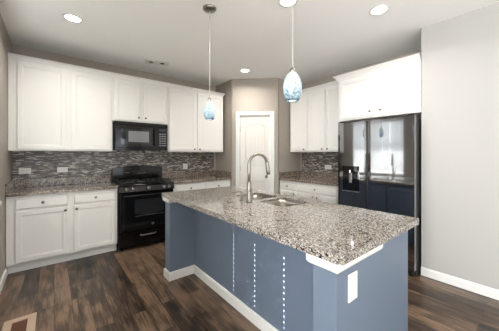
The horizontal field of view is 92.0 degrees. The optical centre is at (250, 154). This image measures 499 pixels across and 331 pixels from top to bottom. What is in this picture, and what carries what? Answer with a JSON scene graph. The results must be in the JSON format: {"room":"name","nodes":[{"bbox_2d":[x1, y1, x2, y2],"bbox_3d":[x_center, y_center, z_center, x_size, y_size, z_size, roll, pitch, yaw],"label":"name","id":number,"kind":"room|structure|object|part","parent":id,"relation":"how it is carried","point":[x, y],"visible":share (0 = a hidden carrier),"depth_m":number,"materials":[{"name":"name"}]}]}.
{"room":"kitchen","nodes":[
{"label":"kitchen","id":0,"kind":"room"},
{"bbox_2d":[0,14,11,279],"bbox_3d":[-1.976,-0.035,1.673,0.120,2.750,3.530,0,0,-39],"label":"wall","id":1,"kind":"structure","parent":0,"point":[5,42],"depth_m":2.56,"materials":[{"name":"beige paint"}]},
{"bbox_2d":[0,267,7,292],"bbox_3d":[-1.761,1.295,1.516,0.014,0.090,3.015,0,0,-39],"label":"baseboard","id":2,"kind":"structure","parent":1,"relation":"attached to","point":[4,276],"depth_m":2.49,"materials":[{"name":"white paint"}]},
{"bbox_2d":[12,44,214,169],"bbox_3d":[-1.927,-0.035,4.065,3.214,2.750,0.120,0,0,-39],"label":"wall","id":3,"kind":"structure","parent":0,"point":[16,49],"depth_m":3.71,"materials":[{"name":"beige paint"}]},
{"bbox_2d":[19,168,30,173],"bbox_3d":[-2.940,0.212,3.146,0.118,0.074,0.008,0,0,-39],"label":"wall outlet","id":4,"kind":"object","parent":3,"relation":"attached to","point":[21,170],"visible":1,"depth_m":3.15,"materials":[{"name":"white plastic"}]},
{"bbox_2d":[8,52,112,151],"bbox_3d":[-2.499,-0.611,3.260,1.064,1.128,0.401,0,0,-39],"label":"upper cabinet","id":5,"kind":"object","parent":3,"relation":"attached to","point":[53,105],"visible":1,"depth_m":3.06,"materials":[{"name":"white paint"}]},
{"bbox_3d":[-2.564,-0.584,2.980,0.460,1.033,0.019,0,0,-39],"label":"door","id":6,"kind":"part","parent":5,"relation":"part of","materials":[{"name":"white paint"}]},
{"bbox_3d":[-2.383,-1.147,3.118,1.064,0.055,0.035,0,0,-39],"label":"crown moulding","id":7,"kind":"part","parent":5,"relation":"part of","materials":[{"name":"white paint"}]},
{"bbox_3d":[-2.165,-0.584,3.304,0.453,1.033,0.019,0,0,-39],"label":"door","id":8,"kind":"part","parent":5,"relation":"part of","materials":[{"name":"white paint"}]},
{"bbox_2d":[57,167,67,172],"bbox_3d":[-2.639,0.212,3.390,0.118,0.074,0.008,0,0,-39],"label":"wall outlet","id":9,"kind":"object","parent":3,"relation":"attached to","point":[59,169],"visible":1,"depth_m":3.39,"materials":[{"name":"white plastic"}]},
{"bbox_2d":[12,150,213,181],"bbox_3d":[-1.894,0.155,4.008,2.950,0.570,0.010,0,0,-39],"label":"backsplash","id":10,"kind":"structure","parent":3,"relation":"attached to","point":[43,164],"depth_m":3.65,"materials":[{"name":"tile"}]},
{"bbox_2d":[112,121,167,150],"bbox_3d":[-1.746,-0.278,3.816,0.760,0.420,0.445,0,0,-39],"label":"microwave","id":11,"kind":"object","parent":3,"relation":"attached to","point":[136,136],"visible":1,"depth_m":3.64,"materials":[{"name":"black plastic"}]},
{"bbox_3d":[-1.710,-0.268,3.635,0.583,0.330,0.029,0,0,-39],"label":"door","id":12,"kind":"part","parent":11,"relation":"part of","materials":[{"name":"black glass"}]},
{"bbox_3d":[-1.490,-0.273,3.768,0.022,0.290,0.048,0,0,-39],"label":"handle","id":13,"kind":"part","parent":11,"relation":"part of","materials":[{"name":"black plastic"}]},
{"bbox_3d":[-1.416,-0.268,3.874,0.170,0.330,0.029,0,0,-39],"label":"control panel","id":14,"kind":"part","parent":11,"relation":"part of","materials":[{"name":"black plastic"}]},
{"bbox_2d":[112,72,167,124],"bbox_3d":[-1.771,-0.834,3.841,0.797,0.683,0.416,0,0,-39],"label":"upper cabinet","id":15,"kind":"object","parent":3,"relation":"attached to","point":[134,99],"visible":0.94,"depth_m":3.67,"materials":[{"name":"white paint"}]},
{"bbox_3d":[-1.822,-0.806,3.583,0.348,0.588,0.019,0,0,-39],"label":"door","id":16,"kind":"part","parent":15,"relation":"part of","materials":[{"name":"white paint"}]},
{"bbox_3d":[-1.660,-1.147,3.705,0.797,0.055,0.035,0,0,-39],"label":"crown moulding","id":17,"kind":"part","parent":15,"relation":"part of","materials":[{"name":"white paint"}]},
{"bbox_3d":[-1.514,-0.806,3.834,0.363,0.588,0.019,0,0,-39],"label":"door","id":18,"kind":"part","parent":15,"relation":"part of","materials":[{"name":"white paint"}]},
{"bbox_2d":[160,83,224,151],"bbox_3d":[-1.028,-0.611,4.445,1.113,1.128,0.416,0,0,-39],"label":"upper cabinet","id":19,"kind":"object","parent":3,"relation":"attached to","point":[189,130],"visible":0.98,"depth_m":4.24,"materials":[{"name":"white paint"}]},
{"bbox_3d":[-1.154,-0.584,4.126,0.480,1.033,0.019,0,0,-39],"label":"door","id":20,"kind":"part","parent":19,"relation":"part of","materials":[{"name":"white paint"}]},
{"bbox_3d":[-1.033,-1.147,4.451,1.113,0.055,0.401,0,0,-39],"label":"crown moulding","id":21,"kind":"part","parent":19,"relation":"part of","materials":[{"name":"white paint"}]},
{"bbox_3d":[-0.738,-0.584,4.464,0.523,1.033,0.019,0,0,-39],"label":"door","id":22,"kind":"part","parent":19,"relation":"part of","materials":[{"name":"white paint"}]},
{"bbox_2d":[215,79,231,185],"bbox_3d":[-0.495,-0.035,4.773,0.100,2.750,0.588,0,0,-39],"label":"wall","id":23,"kind":"structure","parent":0,"point":[223,160],"depth_m":4.65,"materials":[{"name":"beige paint"}]},
{"bbox_2d":[0,0,498,85],"bbox_3d":[-0.140,-1.435,-0.043,8.330,0.050,8.910,0,0,-39],"label":"ceiling","id":24,"kind":"structure","parent":0,"point":[331,37],"depth_m":2.81,"materials":[{"name":"white paint"}]},
{"bbox_2d":[62,13,82,22],"bbox_3d":[-1.829,-1.405,2.489,0.174,0.007,0.174,0,0,-39],"label":"recessed light","id":25,"kind":"object","parent":24,"relation":"in","point":[70,17],"visible":1,"depth_m":2.49,"materials":[{"name":"white paint"}]},
{"bbox_2d":[145,59,168,65],"bbox_3d":[-1.416,-1.399,3.669,0.340,0.021,0.170,0,0,-21],"label":"ceiling vent","id":26,"kind":"object","parent":24,"relation":"in","point":[149,61],"visible":1,"depth_m":3.65,"materials":[{"name":"white metal"}]},
{"bbox_2d":[203,4,215,119],"bbox_3d":[-0.392,-0.872,2.321,0.130,1.074,0.130,0,0,-39],"label":"pendant light","id":27,"kind":"object","parent":24,"relation":"hanging from","point":[209,110],"visible":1,"depth_m":2.29,"materials":[{"name":"blue glass"}]},
{"bbox_3d":[-0.392,-0.425,2.321,0.115,0.181,0.115,0,0,-39],"label":"lamp shade","id":28,"kind":"part","parent":27,"relation":"part of","materials":[{"name":"blue glass"}]},
{"bbox_3d":[-0.392,-0.966,2.321,0.008,0.832,0.008,0,0,-39],"label":"rod","id":29,"kind":"part","parent":27,"relation":"part of","materials":[{"name":"grey metal"}]},
{"bbox_2d":[240,69,249,72],"bbox_3d":[-0.087,-1.405,4.041,0.174,0.007,0.174,0,0,-39],"label":"recessed light","id":30,"kind":"object","parent":24,"relation":"in","point":[241,70],"visible":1,"depth_m":4.03,"materials":[{"name":"white paint"}]},
{"bbox_2d":[279,0,297,6],"bbox_3d":[0.347,-1.405,2.213,0.174,0.007,0.174,0,0,-39],"label":"recessed light","id":31,"kind":"object","parent":24,"relation":"in","point":[284,3],"visible":0.93,"depth_m":2.24,"materials":[{"name":"white paint"}]},
{"bbox_2d":[283,0,301,101],"bbox_3d":[0.265,-0.872,1.513,0.130,1.074,0.130,0,0,-39],"label":"pendant light","id":32,"kind":"object","parent":24,"relation":"hanging from","point":[292,86],"visible":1,"depth_m":1.48,"materials":[{"name":"blue glass"}]},
{"bbox_3d":[0.265,-0.425,1.513,0.115,0.181,0.115,0,0,-39],"label":"lamp shade","id":33,"kind":"part","parent":32,"relation":"part of","materials":[{"name":"blue glass"}]},
{"bbox_3d":[0.265,-0.966,1.513,0.008,0.832,0.008,0,0,-39],"label":"rod","id":34,"kind":"part","parent":32,"relation":"part of","materials":[{"name":"grey metal"}]},
{"bbox_2d":[369,5,388,15],"bbox_3d":[1.256,-1.405,2.350,0.174,0.007,0.174,0,0,-39],"label":"recessed light","id":35,"kind":"object","parent":24,"relation":"in","point":[378,10],"visible":1,"depth_m":2.35,"materials":[{"name":"white paint"}]},
{"bbox_2d":[0,240,498,330],"bbox_3d":[-0.055,1.365,2.152,5.430,0.050,5.610,0,0,-39],"label":"floor","id":36,"kind":"structure","parent":0,"point":[128,289],"depth_m":2.21,"materials":[{"name":"brown wood"}]},
{"bbox_2d":[2,312,36,330],"bbox_3d":[-1.760,1.335,1.830,0.196,0.010,0.380,0,0,-39],"label":"floor vent","id":37,"kind":"object","parent":36,"relation":"in","point":[28,322],"visible":1,"depth_m":1.89,"materials":[{"name":"beige wood"}]},
{"bbox_2d":[6,188,116,273],"bbox_3d":[-2.420,0.902,3.187,1.090,0.874,0.590,0,0,-39],"label":"base cabinet","id":38,"kind":"object","parent":36,"relation":"on","point":[42,229],"visible":0.99,"depth_m":2.93,"materials":[{"name":"white paint"}]},
{"bbox_3d":[-2.442,0.556,2.841,0.470,0.123,0.019,0,0,-39],"label":"drawer","id":39,"kind":"part","parent":38,"relation":"part of","materials":[{"name":"white paint"}]},
{"bbox_3d":[-2.442,0.928,2.841,0.470,0.573,0.019,0,0,-39],"label":"door","id":40,"kind":"part","parent":38,"relation":"part of","materials":[{"name":"white paint"}]},
{"bbox_2d":[5,175,117,196],"bbox_3d":[-2.422,0.393,3.194,1.102,0.142,0.583,0,0,-39],"label":"countertop","id":41,"kind":"structure","parent":38,"relation":"on","point":[23,187],"depth_m":3.19,"materials":[{"name":"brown stone"}]},
{"bbox_3d":[-2.034,0.556,3.172,0.460,0.123,0.019,0,0,-39],"label":"drawer","id":42,"kind":"part","parent":38,"relation":"part of","materials":[{"name":"white paint"}]},
{"bbox_3d":[-2.034,0.928,3.172,0.460,0.573,0.019,0,0,-39],"label":"door","id":43,"kind":"part","parent":38,"relation":"part of","materials":[{"name":"white paint"}]},
{"bbox_2d":[112,165,173,250],"bbox_3d":[-1.660,0.757,3.739,0.758,1.165,0.662,0,0,-39],"label":"gas range","id":44,"kind":"object","parent":36,"relation":"on","point":[140,203],"visible":0.97,"depth_m":3.51,"materials":[{"name":"black metal"}]},
{"bbox_3d":[-1.499,1.181,3.540,0.746,0.187,0.037,0,0,-39],"label":"warming drawer","id":45,"kind":"part","parent":44,"relation":"part of","materials":[{"name":"black metal"}]},
{"bbox_2d":[112,180,173,186],"bbox_3d":[-1.666,0.433,3.746,0.758,0.022,0.575,0,0,-39],"label":"cooktop","id":46,"kind":"object","parent":44,"relation":"in","point":[144,183],"depth_m":3.58,"materials":[{"name":"black metal"}]},
{"bbox_3d":[-1.497,0.805,3.539,0.746,0.546,0.041,0,0,-39],"label":"oven door","id":47,"kind":"part","parent":44,"relation":"part of","materials":[{"name":"black metal"}]},
{"bbox_3d":[-1.491,0.485,3.531,0.758,0.080,0.062,0,0,-39],"label":"control panel","id":48,"kind":"part","parent":44,"relation":"part of","materials":[{"name":"black metal"}]},
{"bbox_3d":[-1.467,0.575,3.502,0.681,0.024,0.050,0,0,-39],"label":"oven handle","id":49,"kind":"part","parent":44,"relation":"part of","materials":[{"name":"black metal"}]},
{"bbox_2d":[173,180,229,191],"bbox_3d":[-0.958,0.902,4.376,1.110,0.874,0.590,0,0,-39],"label":"base cabinet","id":50,"kind":"object","parent":36,"relation":"on","point":[220,183],"visible":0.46,"depth_m":4.13,"materials":[{"name":"white paint"}]},
{"bbox_3d":[-0.996,0.556,4.016,0.495,0.123,0.019,0,0,-39],"label":"drawer","id":51,"kind":"part","parent":50,"relation":"part of","materials":[{"name":"white paint"}]},
{"bbox_2d":[162,170,231,183],"bbox_3d":[-0.963,0.393,4.380,1.118,0.142,0.583,0,0,-39],"label":"countertop","id":52,"kind":"structure","parent":50,"relation":"on","point":[213,175],"depth_m":4.49,"materials":[{"name":"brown stone"}]},
{"bbox_3d":[-0.583,0.556,4.351,0.490,0.123,0.019,0,0,-39],"label":"drawer","id":53,"kind":"part","parent":50,"relation":"part of","materials":[{"name":"white paint"}]},
{"bbox_2d":[162,197,407,330],"bbox_3d":[0.086,0.902,2.156,0.994,0.876,2.128,0,0,-39],"label":"kitchen island","id":54,"kind":"object","parent":36,"relation":"on","point":[276,286],"visible":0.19,"depth_m":1.68,"materials":[{"name":"blue paint"}]},
{"bbox_3d":[-0.742,0.490,2.737,0.443,0.050,0.181,0,0,-39],"label":"cap moulding","id":55,"kind":"part","parent":54,"relation":"part of","materials":[{"name":"white paint"}]},
{"bbox_3d":[0.076,1.294,2.148,0.951,0.091,2.110,0,0,-39],"label":"trim","id":56,"kind":"part","parent":54,"relation":"part of","materials":[{"name":"white paint"}]},
{"bbox_3d":[-0.050,0.902,2.037,0.020,0.875,1.825,0,0,-39],"label":"panel","id":57,"kind":"part","parent":54,"relation":"part of","materials":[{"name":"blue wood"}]},
{"bbox_2d":[162,186,418,264],"bbox_3d":[0.071,0.445,2.142,0.973,0.038,2.165,0,0,-39],"label":"island countertop","id":58,"kind":"structure","parent":54,"relation":"on","point":[337,234],"depth_m":1.56,"materials":[{"name":"stone"}]},
{"bbox_2d":[231,191,243,199],"bbox_3d":[-0.117,0.380,2.246,0.120,0.090,0.043,0,0,-12],"label":"soap dispenser","id":59,"kind":"object","parent":58,"relation":"on","point":[241,192],"visible":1,"depth_m":2.25,"materials":[{"name":"silver metal"}]},
{"bbox_2d":[246,153,269,201],"bbox_3d":[0.081,0.203,2.199,0.250,0.444,0.090,0,0,-27],"label":"faucet","id":60,"kind":"object","parent":58,"relation":"on","point":[249,187],"visible":1,"depth_m":2.16,"materials":[{"name":"silver metal"}]},
{"bbox_3d":[0.073,0.113,2.212,0.216,0.264,0.029,0,0,-27],"label":"spout","id":61,"kind":"part","parent":60,"relation":"part of","materials":[{"name":"silver metal"}]},
{"bbox_2d":[243,194,303,206],"bbox_3d":[0.183,0.544,2.336,0.386,0.194,0.761,0,0,-39],"label":"sink","id":62,"kind":"object","parent":58,"relation":"in","point":[282,202],"visible":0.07,"depth_m":2.39,"materials":[{"name":"silver metal"}]},
{"bbox_3d":[0.063,0.544,2.483,0.386,0.194,0.381,0,0,-39],"label":"bowl","id":63,"kind":"part","parent":62,"relation":"part of","materials":[{"name":"silver metal"}]},
{"bbox_3d":[0.304,0.544,2.187,0.386,0.194,0.376,0,0,-39],"label":"bowl","id":64,"kind":"part","parent":62,"relation":"part of","materials":[{"name":"silver metal"}]},
{"bbox_3d":[0.490,0.490,1.222,0.443,0.050,0.168,0,0,-39],"label":"cap moulding","id":65,"kind":"part","parent":54,"relation":"part of","materials":[{"name":"white paint"}]},
{"bbox_2d":[348,270,356,302],"bbox_3d":[0.482,0.618,1.130,0.080,0.128,0.009,0,0,-39],"label":"wall outlet","id":66,"kind":"object","parent":54,"relation":"attached to","point":[352,278],"visible":1,"depth_m":1.12,"materials":[{"name":"white plastic"}]},
{"bbox_3d":[0.880,0.902,1.499,0.524,0.875,0.008,0,0,-39],"label":"panel","id":67,"kind":"part","parent":54,"relation":"part of","materials":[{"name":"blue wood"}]},
{"bbox_2d":[280,180,337,203],"bbox_3d":[1.125,0.902,4.165,0.620,0.874,1.185,0,0,-39],"label":"base cabinet","id":68,"kind":"object","parent":36,"relation":"on","point":[325,193],"visible":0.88,"depth_m":3.90,"materials":[{"name":"white paint"}]},
{"bbox_3d":[0.674,0.556,4.291,0.019,0.123,0.380,0,0,-39],"label":"drawer","id":69,"kind":"part","parent":68,"relation":"part of","materials":[{"name":"white paint"}]},
{"bbox_3d":[0.674,0.928,4.291,0.019,0.573,0.380,0,0,-39],"label":"door","id":70,"kind":"part","parent":68,"relation":"part of","materials":[{"name":"white paint"}]},
{"bbox_3d":[0.925,0.928,3.983,0.019,0.573,0.365,0,0,-39],"label":"door","id":71,"kind":"part","parent":68,"relation":"part of","materials":[{"name":"white paint"}]},
{"bbox_2d":[278,171,337,185],"bbox_3d":[1.137,0.393,4.165,0.618,0.142,1.201,0,0,-39],"label":"countertop","id":72,"kind":"structure","parent":68,"relation":"on","point":[322,178],"depth_m":4.30,"materials":[{"name":"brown stone"}]},
{"bbox_3d":[1.043,0.556,3.837,0.019,0.123,0.740,0,0,-39],"label":"drawer","id":73,"kind":"part","parent":68,"relation":"part of","materials":[{"name":"white paint"}]},
{"bbox_3d":[1.161,0.928,3.692,0.019,0.573,0.365,0,0,-39],"label":"door","id":74,"kind":"part","parent":68,"relation":"part of","materials":[{"name":"white paint"}]},
{"bbox_2d":[338,114,420,276],"bbox_3d":[1.781,0.447,3.186,0.828,1.784,0.898,0,0,-39],"label":"refrigerator","id":75,"kind":"object","parent":36,"relation":"on","point":[379,160],"visible":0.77,"depth_m":2.81,"materials":[{"name":"black metal"}]},
{"bbox_3d":[1.322,0.415,3.143,0.017,1.700,0.385,0,0,-39],"label":"door","id":76,"kind":"part","parent":75,"relation":"part of","materials":[{"name":"black metal"}]},
{"bbox_3d":[1.467,0.417,3.008,0.069,1.665,0.008,0,0,-39],"label":"recessed handle","id":77,"kind":"part","parent":75,"relation":"part of","materials":[{"name":"black metal"}]},
{"bbox_3d":[1.472,0.417,3.002,0.069,1.665,0.008,0,0,-39],"label":"recessed handle","id":78,"kind":"part","parent":75,"relation":"part of","materials":[{"name":"black metal"}]},
{"bbox_3d":[1.610,0.415,2.789,0.017,1.700,0.497,0,0,-39],"label":"door","id":79,"kind":"part","parent":75,"relation":"part of","materials":[{"name":"black metal"}]},
{"bbox_2d":[232,78,277,193],"bbox_3d":[0.091,-0.035,4.515,0.848,2.750,0.100,0,0,4],"label":"wall","id":80,"kind":"structure","parent":0,"point":[256,94],"depth_m":4.46,"materials":[{"name":"beige paint"}]},
{"bbox_2d":[240,116,269,191],"bbox_3d":[0.082,0.309,4.471,0.562,2.045,0.103,0,0,4],"label":"door","id":81,"kind":"structure","parent":80,"relation":"in","point":[254,130],"depth_m":4.49,"materials":[{"name":"white paint"}]},
{"bbox_3d":[0.090,0.270,4.499,0.320,1.655,0.012,0,0,4],"label":"plank panel","id":82,"kind":"part","parent":81,"relation":"part of","materials":[{"name":"white paint"}]},
{"bbox_2d":[236,111,273,192],"bbox_3d":[0.091,0.270,4.504,0.712,2.141,0.121,0,0,4],"label":"trim","id":83,"kind":"structure","parent":80,"relation":"attached to","point":[239,114],"depth_m":4.45,"materials":[{"name":"white paint"}]},
{"bbox_2d":[278,78,299,193],"bbox_3d":[0.734,-0.035,4.679,0.619,2.750,0.100,0,0,-39],"label":"wall","id":84,"kind":"structure","parent":0,"point":[287,160],"depth_m":4.54,"materials":[{"name":"beige paint"}]},
{"bbox_2d":[300,50,420,170],"bbox_3d":[1.763,-0.035,3.999,0.120,2.750,2.453,0,0,-39],"label":"wall","id":85,"kind":"structure","parent":0,"point":[328,79],"depth_m":4.31,"materials":[{"name":"beige paint"}]},
{"bbox_2d":[290,88,308,151],"bbox_3d":[1.007,-0.611,4.532,0.371,1.128,0.432,0,0,-39],"label":"upper cabinet","id":86,"kind":"object","parent":85,"relation":"attached to","point":[299,111],"visible":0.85,"depth_m":4.41,"materials":[{"name":"white paint"}]},
{"bbox_2d":[302,152,337,172],"bbox_3d":[1.399,0.155,4.343,0.010,0.570,1.175,0,0,-39],"label":"backsplash","id":87,"kind":"structure","parent":85,"relation":"attached to","point":[311,161],"depth_m":4.47,"materials":[{"name":"tile"}]},
{"bbox_2d":[308,80,338,151],"bbox_3d":[1.380,-0.611,4.074,0.371,1.128,0.745,0,0,-39],"label":"upper cabinet","id":88,"kind":"object","parent":85,"relation":"attached to","point":[323,98],"visible":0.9,"depth_m":4.01,"materials":[{"name":"white paint"}]},
{"bbox_3d":[1.144,-0.584,4.133,0.019,1.033,0.320,0,0,-39],"label":"door","id":89,"kind":"part","parent":88,"relation":"part of","materials":[{"name":"white paint"}]},
{"bbox_3d":[1.261,-1.147,3.978,0.035,0.055,0.745,0,0,-39],"label":"crown moulding","id":90,"kind":"part","parent":88,"relation":"part of","materials":[{"name":"white paint"}]},
{"bbox_3d":[1.363,-0.584,3.863,0.019,1.033,0.348,0,0,-39],"label":"door","id":91,"kind":"part","parent":88,"relation":"part of","materials":[{"name":"white paint"}]},
{"bbox_2d":[333,53,420,121],"bbox_3d":[1.799,-0.808,3.312,0.660,0.653,1.078,0,0,-39],"label":"upper cabinet","id":92,"kind":"object","parent":85,"relation":"attached to","point":[392,88],"visible":0.91,"depth_m":3.03,"materials":[{"name":"white paint"}]},
{"bbox_3d":[1.450,-0.777,3.297,0.019,0.535,0.473,0,0,-39],"label":"door","id":93,"kind":"part","parent":92,"relation":"part of","materials":[{"name":"white paint"}]},
{"bbox_3d":[1.799,-1.093,3.312,0.660,0.085,1.078,0,0,-39],"label":"crown moulding","id":94,"kind":"part","parent":92,"relation":"part of","materials":[{"name":"white paint"}]},
{"bbox_3d":[1.766,-0.777,2.907,0.019,0.535,0.434,0,0,-39],"label":"door","id":95,"kind":"part","parent":92,"relation":"part of","materials":[{"name":"white paint"}]},
{"bbox_2d":[421,2,498,289],"bbox_3d":[3.563,-0.035,0.760,0.120,2.750,5.085,0,0,-39],"label":"wall","id":96,"kind":"structure","parent":0,"point":[460,54],"depth_m":2.44,"materials":[{"name":"grey paint"}]},
{"bbox_2d":[421,267,498,299],"bbox_3d":[3.507,1.295,0.721,0.014,0.090,5.075,0,0,-39],"label":"baseboard","id":97,"kind":"structure","parent":96,"relation":"attached to","point":[493,293],"depth_m":2.42,"materials":[{"name":"white paint"}]}
]}

